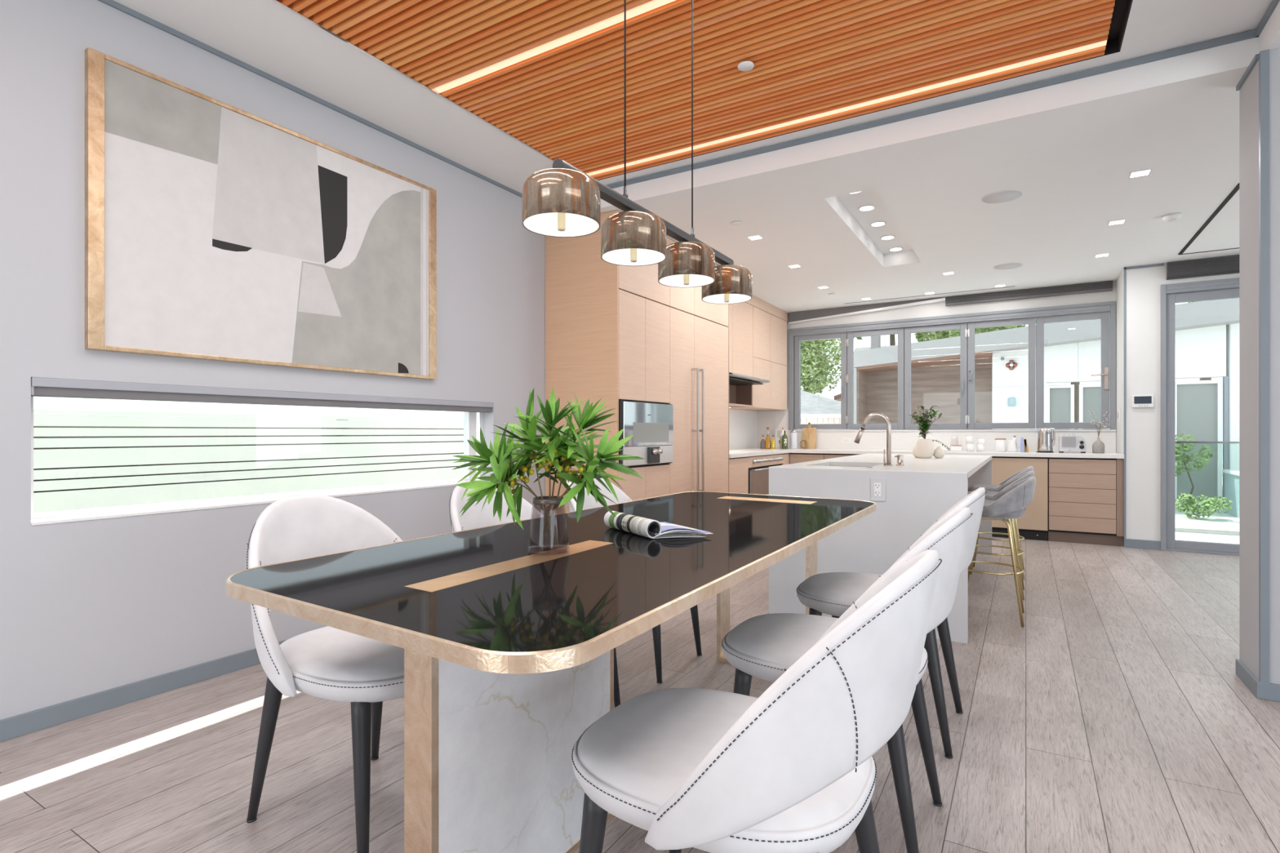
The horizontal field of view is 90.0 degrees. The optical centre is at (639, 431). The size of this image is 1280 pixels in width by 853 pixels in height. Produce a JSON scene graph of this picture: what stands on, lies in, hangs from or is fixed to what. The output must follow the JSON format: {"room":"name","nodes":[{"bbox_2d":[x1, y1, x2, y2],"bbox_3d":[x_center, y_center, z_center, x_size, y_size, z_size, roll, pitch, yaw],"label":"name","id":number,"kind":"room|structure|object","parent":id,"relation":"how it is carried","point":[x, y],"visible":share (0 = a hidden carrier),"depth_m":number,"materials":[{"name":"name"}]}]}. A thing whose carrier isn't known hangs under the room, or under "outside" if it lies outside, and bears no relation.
{"room":"dining room","nodes":[
{"label":"dining room","id":0,"kind":"room"},
{"bbox_2d":[33,408,463,513],"bbox_3d":[-2.434,0.522,4.387,0.100,1.275,11.000,0,0,31],"label":"slatted fence","id":1,"kind":"object","parent":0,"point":[91,459],"visible":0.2,"depth_m":3.99,"materials":[{"name":"white metal"}]},
{"bbox_2d":[0,0,749,719],"bbox_3d":[-1.407,-0.400,3.885,0.170,3.000,11.600,0,0,31],"label":"wall","id":2,"kind":"structure","parent":0,"point":[88,607],"depth_m":2.63,"materials":[{"name":"paint"}]},
{"bbox_2d":[0,639,288,742],"bbox_3d":[-2.468,1.062,1.947,0.014,0.075,6.786,0,0,31],"label":"baseboard","id":3,"kind":"structure","parent":2,"relation":"attached to","point":[11,727],"depth_m":2.57,"materials":[{"name":"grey paint"}]},
{"bbox_2d":[84,47,436,379],"bbox_3d":[-1.700,-0.902,3.201,0.035,1.162,1.701,0,0,31],"label":"framed picture","id":4,"kind":"object","parent":2,"relation":"attached to","point":[215,230],"visible":1,"depth_m":2.94,"materials":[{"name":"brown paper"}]},
{"bbox_2d":[31,395,490,525],"bbox_3d":[-1.682,0.071,3.406,0.154,0.546,2.383,0,0,31],"label":"window","id":5,"kind":"structure","parent":2,"relation":"in","point":[473,421],"depth_m":2.98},
{"bbox_2d":[31,377,493,413],"bbox_3d":[-1.645,-0.167,3.383,0.071,0.069,2.380,0,0,31],"label":"roller blind","id":6,"kind":"object","parent":5,"relation":"attached to","point":[40,387],"visible":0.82,"depth_m":2.93,"materials":[{"name":"grey fabric"}]},
{"bbox_2d":[97,0,522,197],"bbox_3d":[-2.491,-1.709,1.911,0.012,0.022,6.700,0,0,31],"label":"trim","id":7,"kind":"structure","parent":2,"relation":"attached to","point":[112,3],"depth_m":3.13,"materials":[{"name":"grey paint"}]},
{"bbox_2d":[728,302,752,408],"bbox_3d":[0.802,-0.864,6.950,0.443,1.172,1.181,0,0,31],"label":"upper cabinet","id":8,"kind":"object","parent":2,"relation":"attached to","point":[740,314],"visible":0.23,"depth_m":7.11,"materials":[{"name":"brown wood"}]},
{"bbox_2d":[728,372,769,385],"bbox_3d":[1.001,-0.559,6.829,0.402,0.051,1.130,0,0,31],"label":"range hood","id":9,"kind":"object","parent":8,"relation":"attached to","point":[735,379],"visible":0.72,"depth_m":6.81,"materials":[{"name":"metal"}]},
{"bbox_2d":[745,294,788,322],"bbox_3d":[1.135,-1.510,7.505,0.446,0.119,2.474,0,0,31],"label":"trim","id":10,"kind":"structure","parent":8,"relation":"on","point":[755,301],"depth_m":7.79,"materials":[{"name":"brown wood"}]},
{"bbox_2d":[728,408,756,449],"bbox_3d":[0.949,-0.035,7.617,0.012,0.500,2.474,0,0,31],"label":"backsplash","id":11,"kind":"structure","parent":2,"relation":"attached to","point":[742,423],"depth_m":8.21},
{"bbox_2d":[728,306,770,408],"bbox_3d":[1.260,-0.868,7.710,0.443,1.163,0.588,0,0,31],"label":"upper cabinet","id":12,"kind":"object","parent":2,"relation":"attached to","point":[761,318],"visible":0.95,"depth_m":7.59,"materials":[{"name":"brown wood"}]},
{"bbox_2d":[738,314,786,410],"bbox_3d":[1.573,-0.868,8.229,0.443,1.163,0.625,0,0,31],"label":"upper cabinet","id":13,"kind":"object","parent":2,"relation":"attached to","point":[778,326],"visible":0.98,"depth_m":8.12,"materials":[{"name":"brown wood"}]},
{"bbox_2d":[606,29,1259,188],"bbox_3d":[0.933,-1.700,3.751,3.976,0.028,0.012,0,0,31],"label":"trim","id":14,"kind":"structure","parent":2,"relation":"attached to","point":[1249,34],"depth_m":3.28,"materials":[{"name":"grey paint"}]},
{"bbox_2d":[0,537,1279,852],"bbox_3d":[1.728,1.130,1.994,7.500,0.060,11.600,0,0,31],"label":"floor","id":15,"kind":"structure","parent":0,"point":[1119,717],"depth_m":2.24,"materials":[{"name":"wood"}]},
{"bbox_2d":[246,494,404,852],"bbox_3d":[-0.798,0.650,1.864,0.671,0.900,0.563,0,0,31],"label":"dining chair","id":16,"kind":"object","parent":15,"relation":"on","point":[328,663],"visible":0.53,"depth_m":1.77,"materials":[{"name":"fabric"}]},
{"bbox_2d":[448,480,620,707],"bbox_3d":[-0.420,0.650,2.492,0.671,0.900,0.563,0,0,31],"label":"dining chair","id":17,"kind":"object","parent":15,"relation":"on","point":[474,517],"visible":0.09,"depth_m":2.61,"materials":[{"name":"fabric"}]},
{"bbox_2d":[226,491,875,852],"bbox_3d":[0.071,0.709,2.171,0.986,0.782,2.436,0,0,31],"label":"dining table","id":18,"kind":"object","parent":15,"relation":"on","point":[508,649],"visible":0.96,"depth_m":1.41,"materials":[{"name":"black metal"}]},
{"bbox_2d":[528,496,568,552],"bbox_3d":[-0.242,0.246,1.699,0.109,0.143,0.109,0,0,31],"label":"glass vase","id":19,"kind":"object","parent":18,"relation":"on","point":[545,501],"visible":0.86,"depth_m":1.67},
{"bbox_2d":[451,422,557,543],"bbox_3d":[-0.367,0.136,1.721,0.241,0.325,0.251,0,0,43],"label":"leafy branch","id":20,"kind":"object","parent":19,"relation":"in","point":[481,448],"visible":0.44,"depth_m":1.70,"materials":[{"name":"green plant"}]},
{"bbox_2d":[456,438,557,542],"bbox_3d":[-0.369,0.156,1.664,0.210,0.285,0.232,0,0,31],"label":"leafy branch","id":21,"kind":"object","parent":19,"relation":"in","point":[482,488],"visible":0.99,"depth_m":1.65,"materials":[{"name":"green plant"}]},
{"bbox_2d":[480,388,567,544],"bbox_3d":[-0.281,0.089,1.712,0.247,0.418,0.254,0,0,31],"label":"leafy branch","id":22,"kind":"object","parent":19,"relation":"in","point":[530,428],"visible":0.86,"depth_m":1.69,"materials":[{"name":"green plant"}]},
{"bbox_2d":[500,386,596,544],"bbox_3d":[-0.234,0.089,1.692,0.238,0.419,0.264,0,0,14],"label":"leafy branch","id":23,"kind":"object","parent":19,"relation":"in","point":[550,413],"visible":0.77,"depth_m":1.69,"materials":[{"name":"green plant"}]},
{"bbox_2d":[533,413,598,534],"bbox_3d":[-0.231,0.121,1.756,0.217,0.354,0.215,0,0,-34],"label":"leafy branch","id":24,"kind":"object","parent":19,"relation":"in","point":[565,484],"visible":0.26,"depth_m":1.76,"materials":[{"name":"green plant"}]},
{"bbox_2d":[530,391,618,543],"bbox_3d":[-0.180,0.093,1.713,0.256,0.410,0.234,0,0,-23],"label":"leafy branch","id":25,"kind":"object","parent":19,"relation":"in","point":[587,419],"visible":0.69,"depth_m":1.71,"materials":[{"name":"green plant"}]},
{"bbox_2d":[543,440,616,533],"bbox_3d":[-0.147,0.160,1.659,0.222,0.277,0.124,0,0,-10],"label":"leafy branch","id":26,"kind":"object","parent":19,"relation":"in","point":[579,489],"visible":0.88,"depth_m":1.66,"materials":[{"name":"green plant"}]},
{"bbox_2d":[540,426,645,544],"bbox_3d":[-0.111,0.139,1.671,0.244,0.318,0.202,0,0,-32],"label":"leafy branch","id":27,"kind":"object","parent":19,"relation":"in","point":[613,446],"visible":0.76,"depth_m":1.68,"materials":[{"name":"green plant"}]},
{"bbox_2d":[604,511,713,538],"bbox_3d":[0.051,0.290,2.028,0.199,0.056,0.333,0,0,-31],"label":"magazine","id":28,"kind":"object","parent":18,"relation":"on","point":[646,527],"visible":0.99,"depth_m":1.95,"materials":[{"name":"paper"}]},
{"bbox_2d":[545,209,669,515],"bbox_3d":[-0.239,-0.234,5.020,0.653,2.667,0.780,0,0,31],"label":"tall cabinet","id":29,"kind":"object","parent":15,"relation":"on","point":[607,324],"visible":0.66,"depth_m":4.72,"materials":[{"name":"brown wood"}]},
{"bbox_2d":[618,400,673,466],"bbox_3d":[0.079,0.013,4.852,0.106,0.477,0.776,0,0,31],"label":"oven","id":30,"kind":"object","parent":29,"relation":"in","point":[651,424],"visible":0.97,"depth_m":4.82,"materials":[{"name":"silver metal"}]},
{"bbox_2d":[565,473,702,684],"bbox_3d":[-0.042,0.650,3.119,0.671,0.900,0.563,0,0,31],"label":"dining chair","id":31,"kind":"object","parent":15,"relation":"on","point":[589,502],"visible":0.13,"depth_m":3.14,"materials":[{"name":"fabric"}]},
{"bbox_2d":[667,239,728,494],"bbox_3d":[0.303,-0.234,5.856,0.719,2.667,1.207,0,0,31],"label":"fridge","id":32,"kind":"object","parent":15,"relation":"on","point":[699,330],"visible":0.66,"depth_m":5.58,"materials":[{"name":"brown wood"}]},
{"bbox_2d":[728,457,748,493],"bbox_3d":[0.717,0.678,6.606,0.653,0.843,0.504,0,0,31],"label":"base cabinet","id":33,"kind":"object","parent":15,"relation":"on","point":[738,467],"visible":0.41,"depth_m":6.44,"materials":[{"name":"brown wood"}]},
{"bbox_2d":[728,410,1124,458],"bbox_3d":[2.628,-0.015,6.605,3.926,0.539,2.473,0,0,31],"label":"countertop","id":34,"kind":"structure","parent":33,"relation":"on","point":[828,442],"depth_m":7.46,"materials":[{"name":"white stone"}]},
{"bbox_2d":[764,426,770,448],"bbox_3d":[1.629,0.073,8.155,0.080,0.281,0.080,0,0,31],"label":"oil bottle","id":35,"kind":"object","parent":34,"relation":"on","point":[767,441],"visible":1,"depth_m":8.13,"materials":[{"name":"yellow glass"}]},
{"bbox_2d":[774,427,788,448],"bbox_3d":[1.863,0.081,8.426,0.180,0.265,0.010,0,0,31],"label":"print","id":36,"kind":"object","parent":34,"relation":"on","point":[778,431],"visible":0.49,"depth_m":8.44,"materials":[{"name":"paper"}]},
{"bbox_2d":[782,431,787,448],"bbox_3d":[1.826,0.101,8.075,0.074,0.225,0.077,0,0,31],"label":"oil bottle","id":37,"kind":"object","parent":34,"relation":"on","point":[784,438],"visible":0.99,"depth_m":8.05,"materials":[{"name":"green glass"}]},
{"bbox_2d":[790,429,796,448],"bbox_3d":[1.948,0.088,8.121,0.090,0.252,0.090,0,0,31],"label":"glass canister","id":38,"kind":"object","parent":34,"relation":"on","point":[793,433],"visible":1,"depth_m":8.08,"materials":[{"name":"glass"}]},
{"bbox_2d":[801,422,816,448],"bbox_3d":[2.178,0.045,8.243,0.189,0.337,0.022,0,0,31],"label":"chopping board","id":39,"kind":"object","parent":34,"relation":"on","point":[809,433],"visible":1,"depth_m":8.23,"materials":[{"name":"brown wood"}]},
{"bbox_2d":[995,438,1006,452],"bbox_3d":[3.904,0.142,6.930,0.108,0.143,0.108,0,0,31],"label":"canister","id":40,"kind":"object","parent":34,"relation":"on","point":[1000,443],"visible":1,"depth_m":6.88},
{"bbox_2d":[1007,440,1019,452],"bbox_3d":[3.989,0.150,6.851,0.094,0.128,0.104,0,0,-20],"label":"jug","id":41,"kind":"object","parent":34,"relation":"on","point":[1011,444],"visible":1,"depth_m":6.82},
{"bbox_2d":[1035,427,1055,452],"bbox_3d":[4.256,0.084,6.712,0.170,0.260,0.165,0,0,31],"label":"electric kettle","id":42,"kind":"object","parent":34,"relation":"on","point":[1045,442],"visible":1,"depth_m":6.66,"materials":[{"name":"silver metal"}]},
{"bbox_2d":[1058,434,1086,453],"bbox_3d":[4.453,0.120,6.590,0.232,0.188,0.174,0,0,31],"label":"toaster","id":43,"kind":"object","parent":34,"relation":"on","point":[1073,442],"visible":1,"depth_m":6.53,"materials":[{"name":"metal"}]},
{"bbox_2d":[1092,437,1104,453],"bbox_3d":[4.644,0.136,6.483,0.104,0.155,0.103,0,0,31],"label":"vase","id":44,"kind":"object","parent":34,"relation":"on","point":[1098,446],"visible":1,"depth_m":6.45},
{"bbox_2d":[571,550,942,852],"bbox_3d":[0.205,0.650,1.219,0.671,0.900,0.563,0,0,31],"label":"dining chair","id":45,"kind":"object","parent":15,"relation":"on","point":[791,768],"visible":1,"depth_m":0.98,"materials":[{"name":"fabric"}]},
{"bbox_2d":[747,453,783,494],"bbox_3d":[1.165,0.678,7.286,0.717,0.843,1.118,0,0,31],"label":"range oven","id":46,"kind":"object","parent":15,"relation":"on","point":[758,465],"visible":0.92,"depth_m":6.93,"materials":[{"name":"grey metal"}]},
{"bbox_2d":[789,453,824,463],"bbox_3d":[2.161,0.678,7.961,0.420,0.843,0.627,0,0,31],"label":"base cabinet","id":47,"kind":"object","parent":15,"relation":"on","point":[794,458],"visible":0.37,"depth_m":7.71,"materials":[{"name":"brown wood"}]},
{"bbox_2d":[824,453,862,459],"bbox_3d":[2.704,0.678,7.633,0.850,0.843,0.627,0,0,31],"label":"base cabinet","id":48,"kind":"object","parent":15,"relation":"on","point":[826,455],"visible":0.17,"depth_m":7.51,"materials":[{"name":"brown wood"}]},
{"bbox_2d":[721,507,973,852],"bbox_3d":[0.578,0.650,1.837,0.671,0.900,0.563,0,0,31],"label":"dining chair","id":49,"kind":"object","parent":15,"relation":"on","point":[762,646],"visible":0.48,"depth_m":1.73,"materials":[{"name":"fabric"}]},
{"bbox_2d":[768,453,991,643],"bbox_3d":[1.970,0.656,4.812,1.075,0.888,2.824,0,0,31],"label":"kitchen island","id":50,"kind":"object","parent":15,"relation":"on","point":[919,491],"visible":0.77,"depth_m":3.62,"materials":[{"name":"white stone"}]},
{"bbox_2d":[870,478,885,501],"bbox_3d":[1.320,0.321,3.550,0.080,0.126,0.009,0,0,31],"label":"power outlet","id":51,"kind":"object","parent":50,"relation":"attached to","point":[877,486],"visible":1,"depth_m":3.55,"materials":[{"name":"white plastic"}]},
{"bbox_2d":[768,453,991,477],"bbox_3d":[1.970,0.227,4.812,1.075,0.030,2.823,0,0,31],"label":"island countertop","id":52,"kind":"structure","parent":50,"relation":"on","point":[953,464],"depth_m":4.36,"materials":[{"name":"white stone"}]},
{"bbox_2d":[853,413,892,466],"bbox_3d":[1.481,0.045,4.070,0.236,0.334,0.044,0,0,31],"label":"kitchen faucet","id":53,"kind":"object","parent":52,"relation":"on","point":[888,463],"visible":1,"depth_m":4.02,"materials":[{"name":"silver metal"}]},
{"bbox_2d":[915,439,934,458],"bbox_3d":[2.302,0.135,5.174,0.144,0.155,0.144,0,0,31],"label":"round vase","id":54,"kind":"object","parent":52,"relation":"on","point":[924,448],"visible":1,"depth_m":5.12,"materials":[{"name":"beige ceramic"}]},
{"bbox_2d":[907,404,944,439],"bbox_3d":[2.315,-0.054,5.148,0.265,0.332,0.249,0,0,-13],"label":"flower sprig","id":55,"kind":"object","parent":54,"relation":"in","point":[923,422],"visible":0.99,"depth_m":5.14,"materials":[{"name":"green plant"}]},
{"bbox_2d":[933,446,945,458],"bbox_3d":[2.409,0.166,5.157,0.088,0.092,0.088,0,0,31],"label":"bud vase","id":56,"kind":"object","parent":52,"relation":"on","point":[939,453],"visible":0.99,"depth_m":5.13,"materials":[{"name":"beige ceramic"}]},
{"bbox_2d":[796,487,986,759],"bbox_3d":[0.950,0.650,2.455,0.671,0.900,0.563,0,0,31],"label":"dining chair","id":57,"kind":"object","parent":15,"relation":"on","point":[832,593],"visible":0.33,"depth_m":2.35,"materials":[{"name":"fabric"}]},
{"bbox_2d":[968,466,1033,579],"bbox_3d":[2.796,0.681,4.982,0.455,0.840,0.469,0,0,31],"label":"bar stool","id":58,"kind":"object","parent":15,"relation":"on","point":[988,487],"visible":0.36,"depth_m":4.94,"materials":[{"name":"grey fabric"}]},
{"bbox_2d":[968,471,1034,599],"bbox_3d":[2.450,0.681,4.408,0.455,0.840,0.469,0,0,31],"label":"bar stool","id":59,"kind":"object","parent":15,"relation":"on","point":[989,495],"visible":0.27,"depth_m":4.27,"materials":[{"name":"metal"}]},
{"bbox_2d":[968,476,1035,626],"bbox_3d":[2.105,0.681,3.836,0.455,0.840,0.469,0,0,31],"label":"bar stool","id":60,"kind":"object","parent":15,"relation":"on","point":[1010,504],"visible":0.73,"depth_m":3.64,"materials":[{"name":"grey fabric"}]},
{"bbox_2d":[991,456,1048,541],"bbox_3d":[4.031,0.678,6.833,0.536,0.843,0.627,0,0,31],"label":"base cabinet","id":61,"kind":"object","parent":15,"relation":"on","point":[1033,525],"visible":0.62,"depth_m":6.51,"materials":[{"name":"brown wood"}]},
{"bbox_2d":[1048,457,1123,546],"bbox_3d":[4.522,0.678,6.538,0.606,0.843,0.627,0,0,31],"label":"base cabinet","id":62,"kind":"object","parent":15,"relation":"on","point":[1086,495],"visible":0.98,"depth_m":6.27,"materials":[{"name":"brown wood"}]},
{"bbox_2d":[113,0,1271,193],"bbox_3d":[-0.846,-1.810,0.802,3.976,0.180,6.900,0,0,31],"label":"ceiling","id":63,"kind":"structure","parent":0,"point":[267,36],"depth_m":3.01,"materials":[{"name":"paint"}]},
{"bbox_2d":[272,0,1133,180],"bbox_3d":[-0.628,-1.775,1.079,2.920,0.130,6.000,0,0,31],"label":"ceiling panel","id":64,"kind":"object","parent":63,"relation":"attached to","point":[548,75],"visible":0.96,"depth_m":2.92,"materials":[{"name":"brown wood"}]},
{"bbox_2d":[522,0,751,303],"bbox_3d":[0.075,-1.129,2.177,0.207,1.182,1.307,0,0,31],"label":"linear pendant","id":65,"kind":"object","parent":64,"relation":"hanging from","point":[562,200],"visible":1,"depth_m":1.95,"materials":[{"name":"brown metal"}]},
{"bbox_2d":[737,59,754,71],"bbox_3d":[0.490,-1.702,2.962,0.076,0.024,0.076,0,0,31],"label":"smoke detector","id":66,"kind":"object","parent":64,"relation":"attached to","point":[745,65],"visible":1,"depth_m":2.95,"materials":[{"name":"white plastic"}]},
{"bbox_2d":[600,0,1279,312],"bbox_3d":[2.035,-1.735,2.335,7.326,0.330,12.500,0,0,31],"label":"ceiling","id":67,"kind":"structure","parent":0,"point":[1072,148],"depth_m":4.25,"materials":[{"name":"paint"}]},
{"bbox_2d":[857,204,875,211],"bbox_3d":[1.715,-1.692,4.840,0.124,0.006,0.124,0,0,31],"label":"recessed light","id":68,"kind":"object","parent":67,"relation":"in","point":[867,207],"visible":1,"depth_m":4.83,"materials":[{"name":"white plastic"}]},
{"bbox_2d":[981,189,1022,204],"bbox_3d":[2.413,-1.567,4.267,0.244,0.006,0.244,0,0,31],"label":"ceiling speaker","id":69,"kind":"object","parent":67,"relation":"attached to","point":[1002,196],"visible":1,"depth_m":4.25,"materials":[{"name":"white plastic"}]},
{"bbox_2d":[993,262,1022,269],"bbox_3d":[3.480,-1.567,6.053,0.244,0.006,0.244,0,0,31],"label":"ceiling speaker","id":70,"kind":"object","parent":67,"relation":"attached to","point":[1007,265],"visible":1,"depth_m":6.05,"materials":[{"name":"white plastic"}]},
{"bbox_2d":[1128,168,1151,177],"bbox_3d":[3.033,-1.568,3.882,0.100,0.004,0.100,0,0,31],"label":"recessed light","id":71,"kind":"object","parent":67,"relation":"in","point":[1143,172],"visible":1,"depth_m":3.88,"materials":[{"name":"white plastic"}]},
{"bbox_2d":[1161,212,1182,221],"bbox_3d":[3.852,-1.552,4.637,0.112,0.036,0.112,0,0,31],"label":"smoke detector","id":72,"kind":"object","parent":67,"relation":"attached to","point":[1172,216],"visible":1,"depth_m":4.61,"materials":[{"name":"white plastic"}]},
{"bbox_2d":[1177,182,1239,254],"bbox_3d":[4.275,-1.569,4.837,0.028,0.006,1.900,0,0,31],"label":"trim","id":73,"kind":"structure","parent":67,"relation":"attached to","point":[1236,188],"depth_m":4.67,"materials":[{"name":"metal"}]},
{"bbox_2d":[778,280,1115,453],"bbox_3d":[3.390,-0.235,7.677,4.131,2.670,0.150,0,0,31],"label":"wall","id":74,"kind":"structure","parent":0,"point":[940,308],"depth_m":7.44,"materials":[{"name":"paint"}]},
{"bbox_2d":[788,301,1115,430],"bbox_3d":[3.468,-0.686,7.569,3.476,1.342,0.154,0,0,31],"label":"window","id":75,"kind":"structure","parent":74,"relation":"in","point":[1036,317],"depth_m":7.38,"materials":[{"name":"metal"}]},
{"bbox_2d":[788,297,945,324],"bbox_3d":[2.761,-1.495,7.931,1.860,0.150,0.065,0,0,31],"label":"cellular shade","id":76,"kind":"object","parent":75,"relation":"attached to","point":[797,317],"visible":1,"depth_m":7.99,"materials":[{"name":"grey fabric"}]},
{"bbox_2d":[945,280,1112,306],"bbox_3d":[4.231,-1.518,7.046,1.570,0.097,0.062,0,0,31],"label":"cellular shade","id":77,"kind":"object","parent":74,"relation":"attached to","point":[1100,286],"visible":1,"depth_m":6.99,"materials":[{"name":"grey fabric"}]},
{"bbox_2d":[1115,262,1239,546],"bbox_3d":[6.240,-0.235,5.503,3.395,2.670,0.630,0,0,31],"label":"wall","id":78,"kind":"structure","parent":0,"point":[1143,285],"depth_m":6.06,"materials":[{"name":"paint"}]},
{"bbox_2d":[1124,266,1125,547],"bbox_3d":[4.624,-0.235,6.103,0.016,2.670,0.012,0,0,31],"label":"trim","id":79,"kind":"structure","parent":78,"relation":"attached to","point":[1124,267],"depth_m":6.10,"materials":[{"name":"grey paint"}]},
{"bbox_2d":[1124,538,1160,550],"bbox_3d":[4.746,1.059,6.028,0.295,0.082,0.014,0,0,31],"label":"baseboard","id":80,"kind":"structure","parent":78,"relation":"attached to","point":[1128,543],"depth_m":6.03,"materials":[{"name":"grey paint"}]},
{"bbox_2d":[1131,395,1153,407],"bbox_3d":[4.734,-0.289,6.029,0.160,0.115,0.026,0,0,31],"label":"intercom","id":81,"kind":"object","parent":78,"relation":"attached to","point":[1137,401],"visible":1,"depth_m":6.02,"materials":[{"name":"white plastic"}]},
{"bbox_2d":[1124,262,1164,269],"bbox_3d":[4.747,-1.559,6.029,0.295,0.022,0.012,0,0,31],"label":"trim","id":82,"kind":"structure","parent":78,"relation":"attached to","point":[1162,264],"depth_m":6.02,"materials":[{"name":"blue paint"}]},
{"bbox_2d":[1160,277,1239,555],"bbox_3d":[5.426,-0.135,5.683,1.275,2.470,0.144,0,0,31],"label":"door","id":83,"kind":"structure","parent":78,"relation":"in","point":[1228,288],"depth_m":5.94,"materials":[{"name":"metal"}]},
{"bbox_2d":[1166,254,1239,279],"bbox_3d":[5.385,-1.490,5.622,1.182,0.156,0.050,0,0,31],"label":"cellular shade","id":84,"kind":"object","parent":78,"relation":"attached to","point":[1228,264],"visible":0.56,"depth_m":5.78,"materials":[{"name":"grey fabric"}]},
{"bbox_2d":[1239,48,1279,684],"bbox_3d":[4.085,-0.235,1.904,3.370,2.670,0.300,0,0,31],"label":"wall","id":85,"kind":"structure","parent":0,"point":[1249,91],"depth_m":2.72,"materials":[{"name":"grey paint"}]},
{"bbox_2d":[1235,53,1258,90],"bbox_3d":[2.639,-1.560,2.782,0.012,0.020,0.290,0,0,31],"label":"trim","id":86,"kind":"structure","parent":85,"relation":"attached to","point":[1255,59],"depth_m":2.77,"materials":[{"name":"blue paint"}]},
{"bbox_2d":[1235,658,1279,702],"bbox_3d":[4.075,1.066,1.902,3.384,0.068,0.314,0,0,31],"label":"baseboard","id":87,"kind":"structure","parent":85,"relation":"attached to","point":[1271,691],"depth_m":2.64,"materials":[{"name":"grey paint"}]},
{"bbox_2d":[1258,48,1269,684],"bbox_3d":[2.574,-0.235,2.639,0.027,2.670,0.022,0,0,31],"label":"trim","id":88,"kind":"structure","parent":85,"relation":"attached to","point":[1264,55],"depth_m":2.63,"materials":[{"name":"blue paint"}]},
{"bbox_2d":[1255,0,1279,36],"bbox_3d":[0.903,-1.700,-0.136,0.012,0.028,6.700,0,0,31],"label":"trim","id":89,"kind":"structure","parent":85,"relation":"attached to","point":[1272,6],"depth_m":2.61,"materials":[{"name":"blue paint"}]},
{"label":"outside","id":90,"kind":"structure","parent":0,"visible":0},
{"bbox_2d":[1175,464,1239,544],"bbox_3d":[4.987,1.200,6.335,26.000,0.080,44.000,0,0,31],"label":"terrace","id":91,"kind":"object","parent":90,"point":[1215,522],"depth_m":7.88,"materials":[{"name":"concrete"}]},
{"bbox_2d":[800,338,840,394],"bbox_3d":[5.128,-1.650,21.959,3.944,5.638,2.929,0,0,31],"label":"tree","id":92,"kind":"object","parent":91,"relation":"on","point":[817,361],"visible":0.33,"depth_m":20.94,"materials":[{"name":"green plant"}]},
{"bbox_2d":[800,390,840,424],"bbox_3d":[4.297,-0.080,18.457,5.300,2.480,2.950,0,0,31],"label":"house","id":93,"kind":"structure","parent":91,"relation":"on","point":[811,404],"depth_m":17.00,"materials":[{"name":"white"}]},
{"bbox_2d":[800,415,840,424],"bbox_3d":[3.163,0.385,15.848,5.052,1.550,0.070,0,0,31],"label":"fence","id":94,"kind":"object","parent":91,"relation":"on","point":[812,420],"visible":0.03,"depth_m":15.16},
{"bbox_2d":[853,335,893,351],"bbox_3d":[7.972,-0.995,18.839,3.400,4.310,1.300,0,0,31],"label":"house","id":95,"kind":"structure","parent":91,"relation":"on","point":[876,340],"depth_m":18.87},
{"bbox_2d":[829,329,955,345],"bbox_3d":[9.259,-3.329,25.168,6.644,8.988,5.350,0,0,-6],"label":"tree","id":96,"kind":"object","parent":91,"relation":"on","point":[892,340],"visible":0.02,"depth_m":25.39,"materials":[{"name":"green plant"}]},
{"bbox_2d":[914,324,1026,342],"bbox_3d":[10.808,-2.134,20.382,3.701,6.602,3.881,0,0,-16],"label":"tree","id":97,"kind":"object","parent":91,"relation":"on","point":[920,336],"visible":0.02,"depth_m":20.68,"materials":[{"name":"green plant"}]},
{"bbox_2d":[853,297,1239,506],"bbox_3d":[10.344,-0.649,12.213,10.894,3.619,6.400,0,0,31],"label":"house","id":98,"kind":"structure","parent":91,"relation":"on","point":[1207,331],"depth_m":10.81,"materials":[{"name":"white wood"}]},
{"bbox_2d":[1005,360,1017,369],"bbox_3d":[6.515,-1.175,11.223,0.179,0.180,0.050,0,0,31],"label":"wall sconce","id":99,"kind":"object","parent":98,"relation":"attached to","point":[1011,364],"visible":1,"depth_m":11.21,"materials":[{"name":"orange metal"}]},
{"bbox_2d":[1007,397,1016,406],"bbox_3d":[6.506,-0.525,11.199,0.124,0.150,0.124,0,0,31],"label":"wall lantern","id":100,"kind":"object","parent":98,"relation":"attached to","point":[1011,402],"visible":1,"depth_m":11.15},
{"bbox_2d":[1044,323,1079,422],"bbox_3d":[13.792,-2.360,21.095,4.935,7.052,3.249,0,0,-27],"label":"post","id":101,"kind":"object","parent":91,"relation":"on","point":[1076,384],"visible":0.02,"depth_m":21.01,"materials":[{"name":"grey metal"}]},
{"bbox_2d":[1175,432,1214,511],"bbox_3d":[7.922,0.588,9.370,0.663,1.153,0.660,0,0,-28],"label":"shrub","id":102,"kind":"object","parent":91,"relation":"on","point":[1187,448],"visible":0.7,"depth_m":9.29,"materials":[{"name":"green plant"}]},
{"bbox_2d":[1175,492,1232,519],"bbox_3d":[7.503,0.985,8.550,0.582,0.340,0.546,0,0,31],"label":"shrub","id":103,"kind":"object","parent":91,"relation":"on","point":[1210,505],"visible":0.98,"depth_m":8.48,"materials":[{"name":"green plant"}]},
{"bbox_2d":[1175,441,1239,535],"bbox_3d":[7.229,0.634,6.858,3.100,1.052,0.042,0,0,31],"label":"glass balustrade","id":104,"kind":"object","parent":91,"relation":"on","point":[1177,530],"visible":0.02,"depth_m":7.30,"materials":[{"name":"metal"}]},
{"bbox_2d":[1222,469,1239,518],"bbox_3d":[8.572,0.850,8.553,1.010,0.620,0.960,0,0,31],"label":"planter box","id":105,"kind":"object","parent":91,"relation":"on","point":[1232,476],"visible":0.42,"depth_m":8.84,"materials":[{"name":"concrete"}]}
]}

